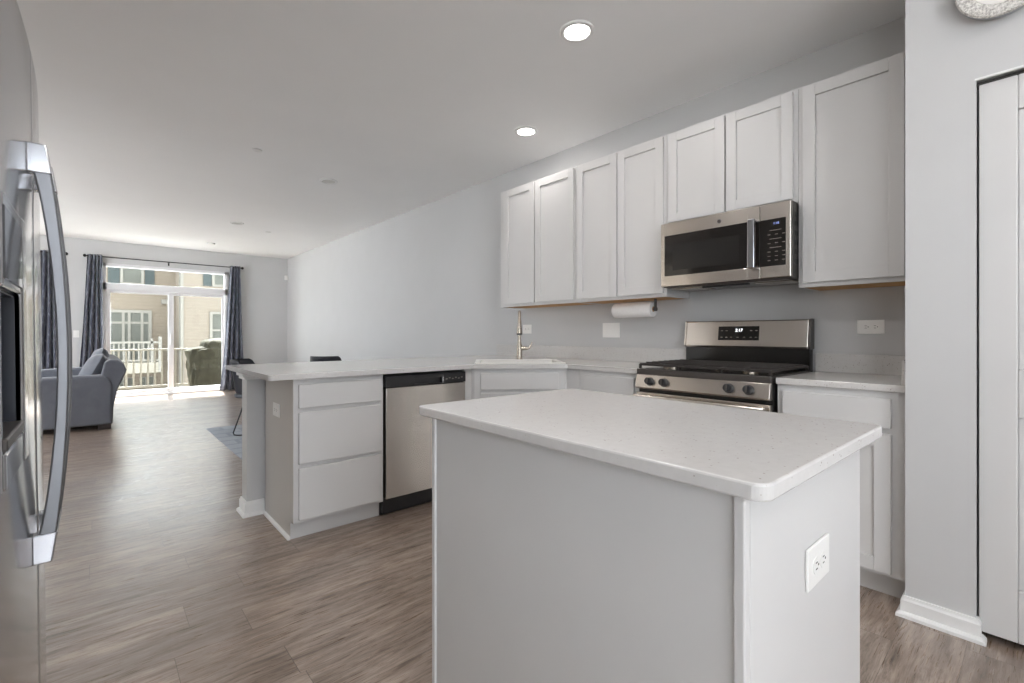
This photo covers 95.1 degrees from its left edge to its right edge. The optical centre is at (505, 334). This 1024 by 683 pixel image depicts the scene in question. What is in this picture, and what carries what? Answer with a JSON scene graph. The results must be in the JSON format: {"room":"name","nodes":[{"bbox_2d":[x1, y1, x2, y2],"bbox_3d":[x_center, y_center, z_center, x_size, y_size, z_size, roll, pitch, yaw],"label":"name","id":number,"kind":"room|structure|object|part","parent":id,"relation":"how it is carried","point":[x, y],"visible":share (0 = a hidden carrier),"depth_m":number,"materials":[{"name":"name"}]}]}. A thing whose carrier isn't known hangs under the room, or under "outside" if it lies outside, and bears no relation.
{"room":"kitchen","nodes":[
{"label":"kitchen","id":0,"kind":"room"},
{"bbox_2d":[40,235,286,367],"bbox_3d":[-7.171,-0.253,8.169,6.328,2.758,0.140,0,0,-41],"label":"wall","id":1,"kind":"structure","parent":0,"point":[263,284],"depth_m":9.58,"materials":[{"name":"paint"}]},
{"bbox_2d":[73,330,78,336],"bbox_3d":[-7.292,-0.004,7.964,0.075,0.120,0.008,0,0,-41],"label":"wall switch","id":2,"kind":"object","parent":1,"relation":"attached to","point":[75,332],"visible":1,"depth_m":7.96,"materials":[{"name":"white plastic"}]},
{"bbox_2d":[83,254,243,269],"bbox_3d":[-6.273,-1.325,8.781,2.435,0.088,0.118,0,0,-41],"label":"curtain rod","id":3,"kind":"object","parent":1,"relation":"attached to","point":[84,255],"visible":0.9,"depth_m":8.68,"materials":[{"name":"black metal"}]},
{"bbox_2d":[79,254,103,366],"bbox_3d":[-7.093,-0.128,8.019,0.391,2.485,0.097,0,0,-41],"label":"curtain","id":4,"kind":"object","parent":3,"relation":"hanging from","point":[92,333],"visible":0.72,"depth_m":8.03,"materials":[{"name":"fabric"}]},
{"bbox_2d":[220,266,243,389],"bbox_3d":[-5.474,-0.128,9.431,0.464,2.485,0.099,0,0,-41],"label":"curtain","id":5,"kind":"object","parent":3,"relation":"hanging from","point":[233,348],"visible":0.9,"depth_m":9.42,"materials":[{"name":"fabric"}]},
{"bbox_2d":[102,263,227,397],"bbox_3d":[-6.341,-0.061,8.843,1.915,2.375,0.155,0,0,-41],"label":"door","id":6,"kind":"structure","parent":1,"relation":"in","point":[171,291],"depth_m":8.83,"materials":[{"name":"white plastic"}]},
{"bbox_3d":[-6.654,0.157,8.563,0.975,1.870,0.035,0,0,-41],"label":"sash","id":7,"kind":"part","parent":6,"relation":"part of","materials":[{"name":"glass"}]},
{"bbox_3d":[-6.029,0.157,9.162,0.925,1.870,0.035,0,0,-41],"label":"sash","id":8,"kind":"part","parent":6,"relation":"part of","materials":[{"name":"glass"}]},
{"bbox_3d":[-8.191,-1.325,7.108,2.285,0.088,0.117,0,0,-41],"label":"curtain rod","id":9,"kind":"object","parent":1,"relation":"attached to","visible":0},
{"bbox_2d":[40,250,56,368],"bbox_3d":[-7.511,-0.128,7.655,0.344,2.485,0.100,0,0,-41],"label":"curtain","id":10,"kind":"object","parent":9,"relation":"hanging from","point":[49,347],"visible":0.47,"depth_m":7.67,"materials":[{"name":"fabric"}]},
{"bbox_2d":[242,379,264,501],"bbox_3d":[-0.725,0.685,3.743,2.428,0.882,0.125,0,0,-41],"label":"wall","id":11,"kind":"structure","parent":0,"point":[253,391],"depth_m":2.93,"materials":[{"name":"paint"}]},
{"bbox_2d":[236,372,258,379],"bbox_3d":[-1.613,0.263,2.968,0.125,0.037,0.181,0,0,-41],"label":"trim","id":12,"kind":"structure","parent":11,"relation":"attached to","point":[241,376],"depth_m":2.90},
{"bbox_2d":[236,496,264,518],"bbox_3d":[-0.735,1.081,3.734,2.456,0.090,0.181,0,0,-41],"label":"baseboard","id":13,"kind":"structure","parent":11,"relation":"attached to","point":[246,509],"depth_m":2.92,"materials":[{"name":"wood"}]},
{"bbox_2d":[17,0,904,258],"bbox_3d":[-2.657,-1.692,3.083,6.448,0.120,13.740,0,0,-41],"label":"ceiling","id":14,"kind":"structure","parent":0,"point":[152,114],"depth_m":3.15,"materials":[{"name":"paint"}]},
{"bbox_2d":[230,222,243,224],"bbox_3d":[-3.940,-1.627,6.881,0.183,0.010,0.183,0,0,-41],"label":"recessed light","id":15,"kind":"object","parent":14,"relation":"in","point":[234,223],"visible":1,"depth_m":6.88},
{"bbox_2d":[252,148,261,151],"bbox_3d":[-2.200,-1.627,4.153,0.084,0.008,0.084,0,0,-41],"label":"sprinkler cover","id":16,"kind":"object","parent":14,"relation":"attached to","point":[253,149],"visible":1,"depth_m":4.14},
{"bbox_2d":[320,178,337,184],"bbox_3d":[-1.878,-1.627,4.993,0.183,0.010,0.183,0,0,-41],"label":"recessed light","id":17,"kind":"object","parent":14,"relation":"in","point":[323,180],"visible":1,"depth_m":4.99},
{"bbox_2d":[515,126,536,136],"bbox_3d":[0.167,-1.627,3.765,0.183,0.010,0.183,0,0,-41],"label":"recessed light","id":18,"kind":"object","parent":14,"relation":"in","point":[524,131],"visible":1,"depth_m":3.76,"materials":[{"name":"white"}]},
{"bbox_2d":[560,20,593,42],"bbox_3d":[0.387,-1.627,2.522,0.183,0.010,0.183,0,0,-41],"label":"recessed light","id":19,"kind":"object","parent":14,"relation":"in","point":[575,31],"visible":1,"depth_m":2.51,"materials":[{"name":"white"}]},
{"bbox_2d":[43,390,1023,682],"bbox_3d":[-2.657,1.187,3.083,6.448,0.120,13.740,0,0,-41],"label":"floor","id":20,"kind":"structure","parent":0,"point":[155,574],"depth_m":2.06,"materials":[{"name":"brown wood"}]},
{"bbox_2d":[0,0,71,682],"bbox_3d":[-1.296,0.258,0.728,0.915,1.745,0.910,-1,1,-41],"label":"refrigerator","id":21,"kind":"object","parent":20,"relation":"on","point":[29,529],"visible":1,"depth_m":0.86,"materials":[{"name":"grey metal"}]},
{"bbox_3d":[-0.791,-0.133,0.746,0.014,0.110,0.208,-1,1,-41],"label":"dispenser panel","id":22,"kind":"part","parent":21,"relation":"part of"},
{"bbox_3d":[-0.880,0.220,0.787,0.100,1.675,0.453,-1,1,-41],"label":"door","id":23,"kind":"part","parent":21,"relation":"part of","materials":[{"name":"silver metal"}]},
{"bbox_3d":[-1.181,0.220,1.131,0.100,1.675,0.453,-1,1,-41],"label":"door","id":24,"kind":"part","parent":21,"relation":"part of","materials":[{"name":"silver metal"}]},
{"bbox_3d":[-0.922,0.039,0.948,0.058,0.830,0.022,-1,1,-41],"label":"handle","id":25,"kind":"part","parent":21,"relation":"part of","materials":[{"name":"metal"}]},
{"bbox_3d":[-1.027,0.039,1.068,0.058,0.830,0.022,-1,1,-41],"label":"handle","id":26,"kind":"part","parent":21,"relation":"part of","materials":[{"name":"metal"}]},
{"bbox_2d":[42,348,125,429],"bbox_3d":[-5.652,0.655,6.050,1.112,0.942,2.050,0,0,-41],"label":"sofa","id":27,"kind":"object","parent":20,"relation":"on","point":[95,385],"visible":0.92,"depth_m":5.47,"materials":[{"name":"fabric"}]},
{"bbox_3d":[-6.301,0.774,6.699,0.988,0.585,0.220,0,0,-41],"label":"arm","id":28,"kind":"part","parent":27,"relation":"part of","materials":[{"name":"fabric"}]},
{"bbox_3d":[-5.098,0.774,5.320,0.988,0.585,0.220,0,0,-41],"label":"arm","id":29,"kind":"part","parent":27,"relation":"part of","materials":[{"name":"fabric"}]},
{"bbox_2d":[79,354,107,374],"bbox_3d":[-5.113,0.462,5.811,0.291,0.420,0.560,0,0,-41],"label":"cushion","id":30,"kind":"object","parent":27,"relation":"on","point":[94,365],"depth_m":5.64,"materials":[{"name":"fabric"}]},
{"bbox_2d":[91,348,108,357],"bbox_3d":[-5.451,0.426,6.259,0.245,0.484,0.600,0,0,-41],"label":"cushion","id":31,"kind":"object","parent":27,"relation":"on","point":[101,350],"depth_m":6.10,"materials":[{"name":"fabric"}]},
{"bbox_3d":[-5.343,0.685,6.320,0.292,0.762,2.026,0,0,-41],"label":"backrest","id":32,"kind":"part","parent":27,"relation":"part of","materials":[{"name":"fabric"}]},
{"bbox_2d":[206,425,241,459],"bbox_3d":[-2.056,1.122,5.345,1.973,0.008,2.260,0,0,-41],"label":"rug","id":33,"kind":"object","parent":20,"relation":"on","point":[224,434],"visible":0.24,"depth_m":5.11,"materials":[{"name":"fabric"}]},
{"bbox_2d":[230,358,254,435],"bbox_3d":[-2.879,0.702,5.369,0.477,0.831,0.482,0,0,-9],"label":"dining chair","id":34,"kind":"object","parent":33,"relation":"on","point":[237,381],"visible":0.34,"depth_m":5.22,"materials":[{"name":"black metal"}]},
{"bbox_3d":[-2.814,0.911,5.204,0.363,0.413,0.099,0,0,-9],"label":"sled leg","id":35,"kind":"part","parent":34,"relation":"part of","materials":[{"name":"black metal"}]},
{"bbox_3d":[-2.853,0.690,5.373,0.425,0.045,0.400,0,0,-9],"label":"seat","id":36,"kind":"part","parent":34,"relation":"part of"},
{"bbox_2d":[310,356,341,361],"bbox_3d":[-2.366,0.702,6.250,0.482,0.831,0.477,0,0,0],"label":"dining chair","id":37,"kind":"object","parent":33,"relation":"on","point":[312,358],"visible":0.09,"depth_m":6.05,"materials":[{"name":"black metal"}]},
{"bbox_2d":[263,374,382,540],"bbox_3d":[-1.126,0.685,2.893,0.538,0.883,0.571,0,0,-41],"label":"base cabinet","id":38,"kind":"object","parent":20,"relation":"on","point":[324,450],"visible":0.92,"depth_m":2.68,"materials":[{"name":"wood"}]},
{"bbox_2d":[273,402,279,417],"bbox_3d":[-1.344,0.445,2.749,0.008,0.076,0.125,0,0,-41],"label":"outlet","id":39,"kind":"object","parent":38,"relation":"attached to","point":[276,407],"visible":1,"depth_m":2.74,"materials":[{"name":"white plastic"}]},
{"bbox_3d":[-1.343,1.117,2.743,0.014,0.018,0.490,0,0,-41],"label":"shoe molding","id":40,"kind":"part","parent":38,"relation":"part of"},
{"bbox_3d":[-1.324,0.685,2.734,0.002,0.883,0.550,0,0,-41],"label":"panel","id":41,"kind":"part","parent":38,"relation":"part of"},
{"bbox_3d":[-0.938,0.869,2.691,0.475,0.279,0.020,0,0,-41],"label":"drawer","id":42,"kind":"part","parent":38,"relation":"part of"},
{"bbox_3d":[-0.938,0.567,2.691,0.475,0.280,0.020,0,0,-41],"label":"drawer","id":43,"kind":"part","parent":38,"relation":"part of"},
{"bbox_3d":[-0.938,0.339,2.691,0.475,0.129,0.020,0,0,-41],"label":"drawer","id":44,"kind":"part","parent":38,"relation":"part of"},
{"bbox_2d":[379,370,465,514],"bbox_3d":[-0.689,0.689,3.266,0.606,0.869,0.570,0,0,-41],"label":"dishwasher","id":45,"kind":"object","parent":20,"relation":"on","point":[407,434],"visible":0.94,"depth_m":2.97,"materials":[{"name":"silver metal"}]},
{"bbox_3d":[-0.556,1.075,3.114,0.606,0.097,0.025,0,0,-41],"label":"toe panel","id":46,"kind":"part","parent":45,"relation":"part of","materials":[{"name":"black plastic"}]},
{"bbox_3d":[-0.515,0.293,3.071,0.601,0.070,0.044,0,0,-41],"label":"control panel","id":47,"kind":"part","parent":45,"relation":"part of","materials":[{"name":"black plastic"}]},
{"bbox_2d":[461,369,579,399],"bbox_3d":[0.154,0.685,3.653,1.166,0.883,1.095,0,0,-41],"label":"base cabinet","id":48,"kind":"object","parent":20,"relation":"on","point":[479,383],"visible":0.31,"depth_m":3.30,"materials":[{"name":"wood"}]},
{"bbox_2d":[225,344,685,380],"bbox_3d":[-0.323,0.173,3.256,2.459,0.138,2.067,0,0,-41],"label":"countertop","id":49,"kind":"structure","parent":48,"relation":"on","point":[610,359],"depth_m":3.29,"materials":[{"name":"stone"}]},
{"bbox_2d":[475,359,565,363],"bbox_3d":[0.099,0.308,3.561,0.651,0.209,0.448,0,0,-2],"label":"sink","id":50,"kind":"object","parent":49,"relation":"in","point":[478,361],"visible":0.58,"depth_m":3.73,"materials":[{"name":"white ceramic"}]},
{"bbox_2d":[481,360,555,361],"bbox_3d":[0.099,0.310,3.561,0.583,0.204,0.380,0,0,-2],"label":"basin","id":51,"kind":"object","parent":50,"relation":"in","point":[481,360],"depth_m":3.74,"materials":[{"name":"metal"}]},
{"bbox_2d":[516,310,532,358],"bbox_3d":[0.120,0.011,3.770,0.124,0.404,0.211,0,0,30],"label":"kitchen faucet","id":52,"kind":"object","parent":49,"relation":"on","point":[520,348],"visible":0.89,"depth_m":3.81,"materials":[{"name":"silver metal"}]},
{"bbox_3d":[0.114,-0.067,3.755,0.025,0.247,0.175,0,0,2],"label":"spout","id":53,"kind":"part","parent":52,"relation":"part of","materials":[{"name":"silver metal"}]},
{"bbox_3d":[0.170,0.099,3.829,0.107,0.072,0.035,0,0,1],"label":"handle","id":54,"kind":"part","parent":52,"relation":"part of","materials":[{"name":"silver metal"}]},
{"bbox_3d":[-0.037,0.712,3.299,0.272,0.594,0.020,0,0,-2],"label":"door","id":55,"kind":"part","parent":48,"relation":"part of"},
{"bbox_2d":[580,369,638,395],"bbox_3d":[0.882,0.685,3.248,0.597,0.883,0.469,0,0,-41],"label":"base cabinet","id":56,"kind":"object","parent":20,"relation":"on","point":[590,380],"visible":0.08,"depth_m":3.04,"materials":[{"name":"wood"}]},
{"bbox_2d":[432,418,859,682],"bbox_3d":[0.326,0.685,1.254,0.668,0.883,0.887,0,0,-40],"label":"kitchen island","id":57,"kind":"object","parent":20,"relation":"on","point":[549,565],"visible":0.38,"depth_m":0.94,"materials":[{"name":"wood"}]},
{"bbox_3d":[-0.203,0.685,1.377,0.020,0.883,0.016,0,0,-40],"label":"corner trim","id":58,"kind":"part","parent":57,"relation":"part of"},
{"bbox_3d":[0.080,0.685,1.047,0.014,0.883,0.853,0,0,-40],"label":"panel","id":59,"kind":"part","parent":57,"relation":"part of","materials":[{"name":"wood"}]},
{"bbox_2d":[419,389,881,501],"bbox_3d":[0.315,0.229,1.263,0.695,0.027,0.988,0,0,-40],"label":"island countertop","id":60,"kind":"structure","parent":57,"relation":"on","point":[752,455],"depth_m":1.01,"materials":[{"name":"stone"}]},
{"bbox_3d":[0.360,0.685,0.713,0.020,0.883,0.018,0,0,-40],"label":"corner trim","id":61,"kind":"part","parent":57,"relation":"part of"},
{"bbox_3d":[0.601,0.685,0.918,0.612,0.883,0.018,0,0,-40],"label":"panel","id":62,"kind":"part","parent":57,"relation":"part of","materials":[{"name":"wood"}]},
{"bbox_2d":[805,533,828,592],"bbox_3d":[0.603,0.439,0.903,0.124,0.077,0.008,0,0,-40],"label":"outlet","id":63,"kind":"object","parent":57,"relation":"attached to","point":[817,555],"visible":1,"depth_m":0.89,"materials":[{"name":"white plastic"}]},
{"bbox_2d":[813,556,819,574],"bbox_3d":[0.590,0.439,0.888,0.033,0.033,0.002,0,0,-40],"label":"receptacle","id":64,"kind":"object","parent":63,"relation":"attached to","point":[816,559],"depth_m":0.89,"materials":[{"name":"white plastic"}]},
{"bbox_2d":[820,550,825,567],"bbox_3d":[0.620,0.439,0.914,0.033,0.033,0.002,0,0,-40],"label":"receptacle","id":65,"kind":"object","parent":63,"relation":"attached to","point":[822,552],"depth_m":0.91,"materials":[{"name":"white plastic"}]},
{"bbox_2d":[633,319,813,412],"bbox_3d":[1.267,0.519,2.756,0.716,1.215,0.759,0,0,-41],"label":"gas range","id":66,"kind":"object","parent":20,"relation":"on","point":[735,364],"visible":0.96,"depth_m":2.72,"materials":[{"name":"silver metal"}]},
{"bbox_3d":[0.843,0.279,2.754,0.043,0.051,0.050,0,0,-41],"label":"knob","id":67,"kind":"part","parent":66,"relation":"part of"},
{"bbox_3d":[0.903,0.279,2.685,0.043,0.051,0.050,0,0,-41],"label":"knob","id":68,"kind":"part","parent":66,"relation":"part of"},
{"bbox_3d":[1.021,0.369,2.541,0.062,0.027,0.725,0,0,-41],"label":"oven handle","id":69,"kind":"part","parent":66,"relation":"part of","materials":[{"name":"silver metal"}]},
{"bbox_3d":[1.053,0.631,2.570,0.035,0.570,0.749,0,0,-41],"label":"oven door","id":70,"kind":"part","parent":66,"relation":"part of","materials":[{"name":"silver metal"}]},
{"bbox_3d":[1.048,0.284,2.565,0.048,0.083,0.751,0,0,-41],"label":"knob panel","id":71,"kind":"part","parent":66,"relation":"part of","materials":[{"name":"silver metal"}]},
{"bbox_2d":[637,367,809,383],"bbox_3d":[1.268,0.225,2.757,0.588,0.033,0.755,0,0,-41],"label":"cooktop","id":72,"kind":"object","parent":66,"relation":"in","point":[715,376],"depth_m":2.54,"materials":[{"name":"grey metal"}]},
{"bbox_2d":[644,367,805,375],"bbox_3d":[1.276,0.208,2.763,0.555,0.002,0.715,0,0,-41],"label":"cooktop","id":73,"kind":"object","parent":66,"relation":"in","point":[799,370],"depth_m":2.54,"materials":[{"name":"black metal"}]},
{"bbox_3d":[1.144,0.279,2.409,0.043,0.051,0.050,0,0,-41],"label":"knob","id":74,"kind":"part","parent":66,"relation":"part of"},
{"bbox_3d":[1.476,-0.005,2.968,0.018,0.088,0.250,0,0,-41],"label":"touch panel","id":75,"kind":"part","parent":66,"relation":"part of","materials":[{"name":"black glass"}]},
{"bbox_3d":[1.208,0.279,2.335,0.043,0.051,0.050,0,0,-41],"label":"knob","id":76,"kind":"part","parent":66,"relation":"part of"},
{"bbox_3d":[1.304,0.202,2.491,0.084,0.011,0.084,0,0,-41],"label":"burner","id":77,"kind":"part","parent":66,"relation":"part of","materials":[{"name":"black metal"}]},
{"bbox_2d":[778,384,904,598],"bbox_3d":[1.710,0.685,2.299,0.597,0.883,0.492,0,0,-41],"label":"base cabinet","id":78,"kind":"object","parent":20,"relation":"on","point":[882,461],"visible":0.44,"depth_m":2.00,"materials":[{"name":"wood"}]},
{"bbox_3d":[1.483,0.336,2.120,0.020,0.125,0.412,0,0,-41],"label":"drawer","id":79,"kind":"part","parent":78,"relation":"part of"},
{"bbox_2d":[776,353,904,392],"bbox_3d":[1.719,0.176,2.308,0.627,0.132,0.495,0,0,-41],"label":"countertop","id":80,"kind":"structure","parent":78,"relation":"on","point":[884,373],"depth_m":2.40,"materials":[{"name":"stone"}]},
{"bbox_3d":[1.483,0.716,2.120,0.020,0.586,0.412,0,0,-41],"label":"door","id":81,"kind":"part","parent":78,"relation":"part of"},
{"bbox_2d":[287,16,1018,371],"bbox_3d":[-0.272,-0.253,5.163,0.120,2.758,13.740,0,0,-41],"label":"wall","id":82,"kind":"structure","parent":0,"point":[423,281],"depth_m":4.92,"materials":[{"name":"paint"}]},
{"bbox_2d":[523,325,531,333],"bbox_3d":[0.211,-0.048,4.512,0.008,0.085,0.118,0,0,-41],"label":"wall outlet","id":83,"kind":"object","parent":82,"relation":"attached to","point":[527,329],"visible":1,"depth_m":4.50,"materials":[{"name":"white plastic"}]},
{"bbox_2d":[501,166,590,308],"bbox_3d":[0.364,-0.779,4.093,0.323,1.065,0.908,0,0,-41],"label":"upper cabinet","id":84,"kind":"object","parent":82,"relation":"attached to","point":[539,217],"visible":0.9,"depth_m":3.94,"materials":[{"name":"white wood"}]},
{"bbox_3d":[0.122,-0.783,4.141,0.020,1.028,0.390,0,0,-41],"label":"door","id":85,"kind":"part","parent":84,"relation":"part of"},
{"bbox_3d":[0.398,-0.783,3.823,0.020,1.028,0.424,0,0,-41],"label":"door","id":86,"kind":"part","parent":84,"relation":"part of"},
{"bbox_2d":[496,344,685,361],"bbox_3d":[0.596,0.159,4.058,0.020,0.108,2.067,0,0,-41],"label":"backsplash","id":87,"kind":"structure","parent":82,"relation":"attached to","point":[572,352],"depth_m":3.85,"materials":[{"name":"stone"}]},
{"bbox_2d":[603,323,619,337],"bbox_3d":[0.852,-0.032,3.775,0.008,0.118,0.165,0,0,-41],"label":"wall switch","id":88,"kind":"object","parent":82,"relation":"attached to","point":[611,330],"visible":1,"depth_m":3.77,"materials":[{"name":"white plastic"}]},
{"bbox_2d":[577,135,689,303],"bbox_3d":[0.916,-0.779,3.460,0.323,1.065,0.768,0,0,-41],"label":"upper cabinet","id":89,"kind":"object","parent":82,"relation":"attached to","point":[622,195],"visible":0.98,"depth_m":3.32,"materials":[{"name":"white wood"}]},
{"bbox_3d":[0.681,-0.783,3.499,0.020,1.028,0.368,0,0,-41],"label":"door","id":90,"kind":"part","parent":89,"relation":"part of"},
{"bbox_3d":[0.925,-0.783,3.219,0.020,1.028,0.356,0,0,-41],"label":"door","id":91,"kind":"part","parent":89,"relation":"part of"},
{"bbox_2d":[653,299,657,310],"bbox_3d":[0.950,-0.208,3.406,0.030,0.096,0.334,0,0,-41],"label":"paper towel holder","id":92,"kind":"object","parent":89,"relation":"attached to","point":[655,308],"visible":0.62,"depth_m":3.28,"materials":[{"name":"grey metal"}]},
{"bbox_2d":[612,302,656,317],"bbox_3d":[0.939,-0.175,3.419,0.108,0.108,0.322,0,0,-41],"label":"paper towel roll","id":93,"kind":"object","parent":92,"relation":"hanging from","point":[638,309],"visible":0.96,"depth_m":3.37,"materials":[{"name":"white paper"}]},
{"bbox_2d":[667,89,798,223],"bbox_3d":[1.420,-1.008,2.882,0.323,0.606,0.763,0,0,-41],"label":"upper cabinet","id":94,"kind":"object","parent":82,"relation":"attached to","point":[746,157],"visible":0.67,"depth_m":2.73,"materials":[{"name":"white wood"}]},
{"bbox_3d":[1.187,-1.010,2.919,0.020,0.574,0.360,0,0,-41],"label":"door","id":95,"kind":"part","parent":94,"relation":"part of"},
{"bbox_3d":[1.427,-1.010,2.643,0.020,0.574,0.352,0,0,-41],"label":"door","id":96,"kind":"part","parent":94,"relation":"part of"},
{"bbox_2d":[799,51,904,290],"bbox_3d":[1.835,-0.779,2.407,0.323,1.065,0.493,0,0,-41],"label":"upper cabinet","id":97,"kind":"object","parent":82,"relation":"attached to","point":[852,122],"visible":0.78,"depth_m":2.31,"materials":[{"name":"white wood"}]},
{"bbox_2d":[815,353,904,375],"bbox_3d":[1.941,0.162,2.515,0.020,0.102,0.474,0,0,-41],"label":"backsplash","id":98,"kind":"structure","parent":82,"relation":"attached to","point":[844,363],"depth_m":2.53,"materials":[{"name":"stone"}]},
{"bbox_2d":[857,320,884,333],"bbox_3d":[1.957,-0.038,2.509,0.008,0.075,0.118,0,0,-41],"label":"wall outlet","id":99,"kind":"object","parent":82,"relation":"attached to","point":[863,326],"visible":1,"depth_m":2.51,"materials":[{"name":"white plastic"}]},
{"bbox_2d":[862,324,869,329],"bbox_3d":[1.942,-0.038,2.522,0.002,0.033,0.033,0,0,-41],"label":"receptacle","id":100,"kind":"object","parent":99,"relation":"attached to","point":[864,326],"depth_m":2.52,"materials":[{"name":"white plastic"}]},
{"bbox_2d":[871,324,878,329],"bbox_3d":[1.968,-0.038,2.492,0.002,0.033,0.033,0,0,-41],"label":"receptacle","id":101,"kind":"object","parent":99,"relation":"attached to","point":[873,326],"depth_m":2.49,"materials":[{"name":"white plastic"}]},
{"bbox_2d":[661,200,798,291],"bbox_3d":[1.379,-0.490,2.836,0.443,0.422,0.746,0,0,-41],"label":"microwave","id":102,"kind":"object","parent":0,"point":[758,246],"visible":0.99,"depth_m":2.67,"materials":[{"name":"grey metal"}]},
{"bbox_3d":[1.203,-0.500,2.785,0.030,0.398,0.590,0,0,-41],"label":"door","id":103,"kind":"part","parent":102,"relation":"part of","materials":[{"name":"silver metal"}]},
{"bbox_3d":[1.391,-0.294,2.848,0.316,0.006,0.704,0,0,-41],"label":"plate","id":104,"kind":"part","parent":102,"relation":"part of","materials":[{"name":"grey metal"}]},
{"bbox_3d":[1.350,-0.493,2.563,0.040,0.270,0.038,0,0,-41],"label":"handle","id":105,"kind":"part","parent":102,"relation":"part of","materials":[{"name":"silver metal"}]},
{"bbox_3d":[1.421,-0.490,2.511,0.002,0.251,0.150,0,0,-41],"label":"touch glass","id":106,"kind":"part","parent":102,"relation":"part of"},
{"bbox_3d":[1.448,-0.500,2.504,0.030,0.398,0.150,0,0,-41],"label":"control panel","id":107,"kind":"part","parent":102,"relation":"part of","materials":[{"name":"silver metal"}]},
{"bbox_2d":[905,0,1023,617],"bbox_3d":[2.834,-0.253,0.986,0.688,2.758,2.961,0,0,-41],"label":"wall","id":108,"kind":"structure","parent":0,"point":[946,50],"depth_m":1.79,"materials":[{"name":"paint"}]},
{"bbox_2d":[895,591,986,646],"bbox_3d":[1.685,1.085,1.816,0.103,0.082,0.256,0,0,-41],"label":"baseboard","id":109,"kind":"structure","parent":108,"relation":"attached to","point":[963,626],"depth_m":1.78,"materials":[{"name":"wood"}]},
{"bbox_2d":[955,0,1023,19],"bbox_3d":[1.760,-1.246,1.651,0.056,0.252,0.252,0,0,-41],"label":"wall clock","id":110,"kind":"object","parent":108,"relation":"attached to","point":[972,9],"visible":1,"depth_m":1.67,"materials":[{"name":"white plastic"}]},
{"bbox_2d":[975,65,1023,81],"bbox_3d":[1.996,-0.937,1.431,0.014,0.007,0.794,0,0,-41],"label":"trim","id":111,"kind":"structure","parent":108,"relation":"attached to","point":[1021,66],"depth_m":1.68,"materials":[{"name":"wood"}]},
{"bbox_2d":[977,70,1023,89],"bbox_3d":[2.027,-0.925,1.456,0.030,0.016,0.791,0,0,-41],"label":"trim","id":112,"kind":"structure","parent":108,"relation":"attached to","point":[1022,71],"depth_m":1.70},
{"bbox_2d":[979,73,1023,644],"bbox_3d":[1.882,0.088,1.595,0.067,2.022,0.380,0,0,-41],"label":"door","id":113,"kind":"structure","parent":108,"relation":"in","point":[1001,124],"depth_m":1.70,"materials":[{"name":"white wood"}]},
{"bbox_3d":[-7.057,1.287,9.463,8.200,0.120,1.660,0,0,-41],"label":"floor","id":114,"kind":"structure","parent":0,"visible":0},
{"bbox_2d":[110,348,189,388],"bbox_3d":[-7.504,0.769,9.975,8.200,0.915,0.090,0,0,-41],"label":"balcony railing","id":115,"kind":"object","parent":114,"relation":"on","point":[175,349],"visible":0.15,"depth_m":9.92,"materials":[{"name":"metal"}]},
{"bbox_3d":[-7.504,0.332,9.975,8.200,0.040,0.080,0,0,-41],"label":"rail","id":116,"kind":"part","parent":115,"relation":"part of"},
{"bbox_3d":[-7.504,1.107,9.975,8.200,0.040,0.040,0,0,-41],"label":"rail","id":117,"kind":"part","parent":115,"relation":"part of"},
{"bbox_2d":[184,338,220,385],"bbox_3d":[-6.244,0.651,10.152,1.186,1.140,0.680,0,0,-41],"label":"covered grill","id":118,"kind":"object","parent":114,"relation":"on","point":[203,362],"visible":0.5,"depth_m":9.78,"materials":[{"name":"fabric"}]},
{"label":"outside","id":119,"kind":"structure","parent":0,"visible":0},
{"bbox_3d":[-9.858,4.427,11.306,80.000,0.200,90.000,0,0,-41],"label":"floor","id":120,"kind":"structure","parent":119,"visible":0},
{"bbox_2d":[106,267,223,390],"bbox_3d":[-18.549,-0.123,21.274,32.000,8.900,7.550,0,0,-41],"label":"house","id":121,"kind":"structure","parent":120,"relation":"on","point":[137,321],"depth_m":20.56,"materials":[{"name":"beige"}]},
{"bbox_2d":[108,267,119,282],"bbox_3d":[-16.660,-2.924,19.943,0.380,1.500,0.040,0,0,-41],"label":"shutter","id":122,"kind":"object","parent":121,"relation":"hanging from","point":[113,272],"depth_m":19.92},
{"bbox_3d":[-16.258,0.291,20.304,1.260,2.430,0.016,0,0,-41],"label":"pane","id":123,"kind":"part","parent":121,"relation":"part of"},
{"bbox_3d":[-16.250,2.076,20.311,0.160,0.340,0.016,0,0,-41],"label":"pane","id":124,"kind":"part","parent":121,"relation":"part of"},
{"bbox_3d":[-16.201,-2.904,20.353,0.610,1.340,0.016,0,0,-41],"label":"pane","id":125,"kind":"part","parent":121,"relation":"part of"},
{"bbox_3d":[-17.756,0.717,17.381,8.080,0.820,0.100,0,0,-41],"label":"balcony rail","id":126,"kind":"part","parent":121,"relation":"part of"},
{"bbox_2d":[145,270,154,284],"bbox_3d":[-15.740,-2.924,20.745,0.340,1.500,0.040,0,0,-41],"label":"shutter","id":127,"kind":"object","parent":121,"relation":"hanging from","point":[149,274],"depth_m":20.73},
{"bbox_3d":[-15.723,2.076,20.770,0.160,0.340,0.016,0,0,-41],"label":"pane","id":128,"kind":"part","parent":121,"relation":"part of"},
{"bbox_2d":[161,299,167,303],"bbox_3d":[-15.314,-1.454,21.063,0.240,0.200,0.120,0,0,-41],"label":"wall light","id":129,"kind":"object","parent":121,"relation":"attached to","point":[163,301],"depth_m":21.01,"materials":[{"name":"white"}]},
{"bbox_2d":[203,274,211,285],"bbox_3d":[-13.284,-2.913,20.896,0.320,1.520,0.040,0,0,-41],"label":"shutter","id":130,"kind":"object","parent":121,"relation":"hanging from","point":[207,278],"depth_m":20.88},
{"bbox_3d":[-12.807,-0.159,21.322,0.880,1.470,0.016,0,0,-41],"label":"pane","id":131,"kind":"part","parent":121,"relation":"part of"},
{"bbox_3d":[-12.853,-2.904,21.283,0.600,1.340,0.016,0,0,-41],"label":"pane","id":132,"kind":"part","parent":121,"relation":"part of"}
]}

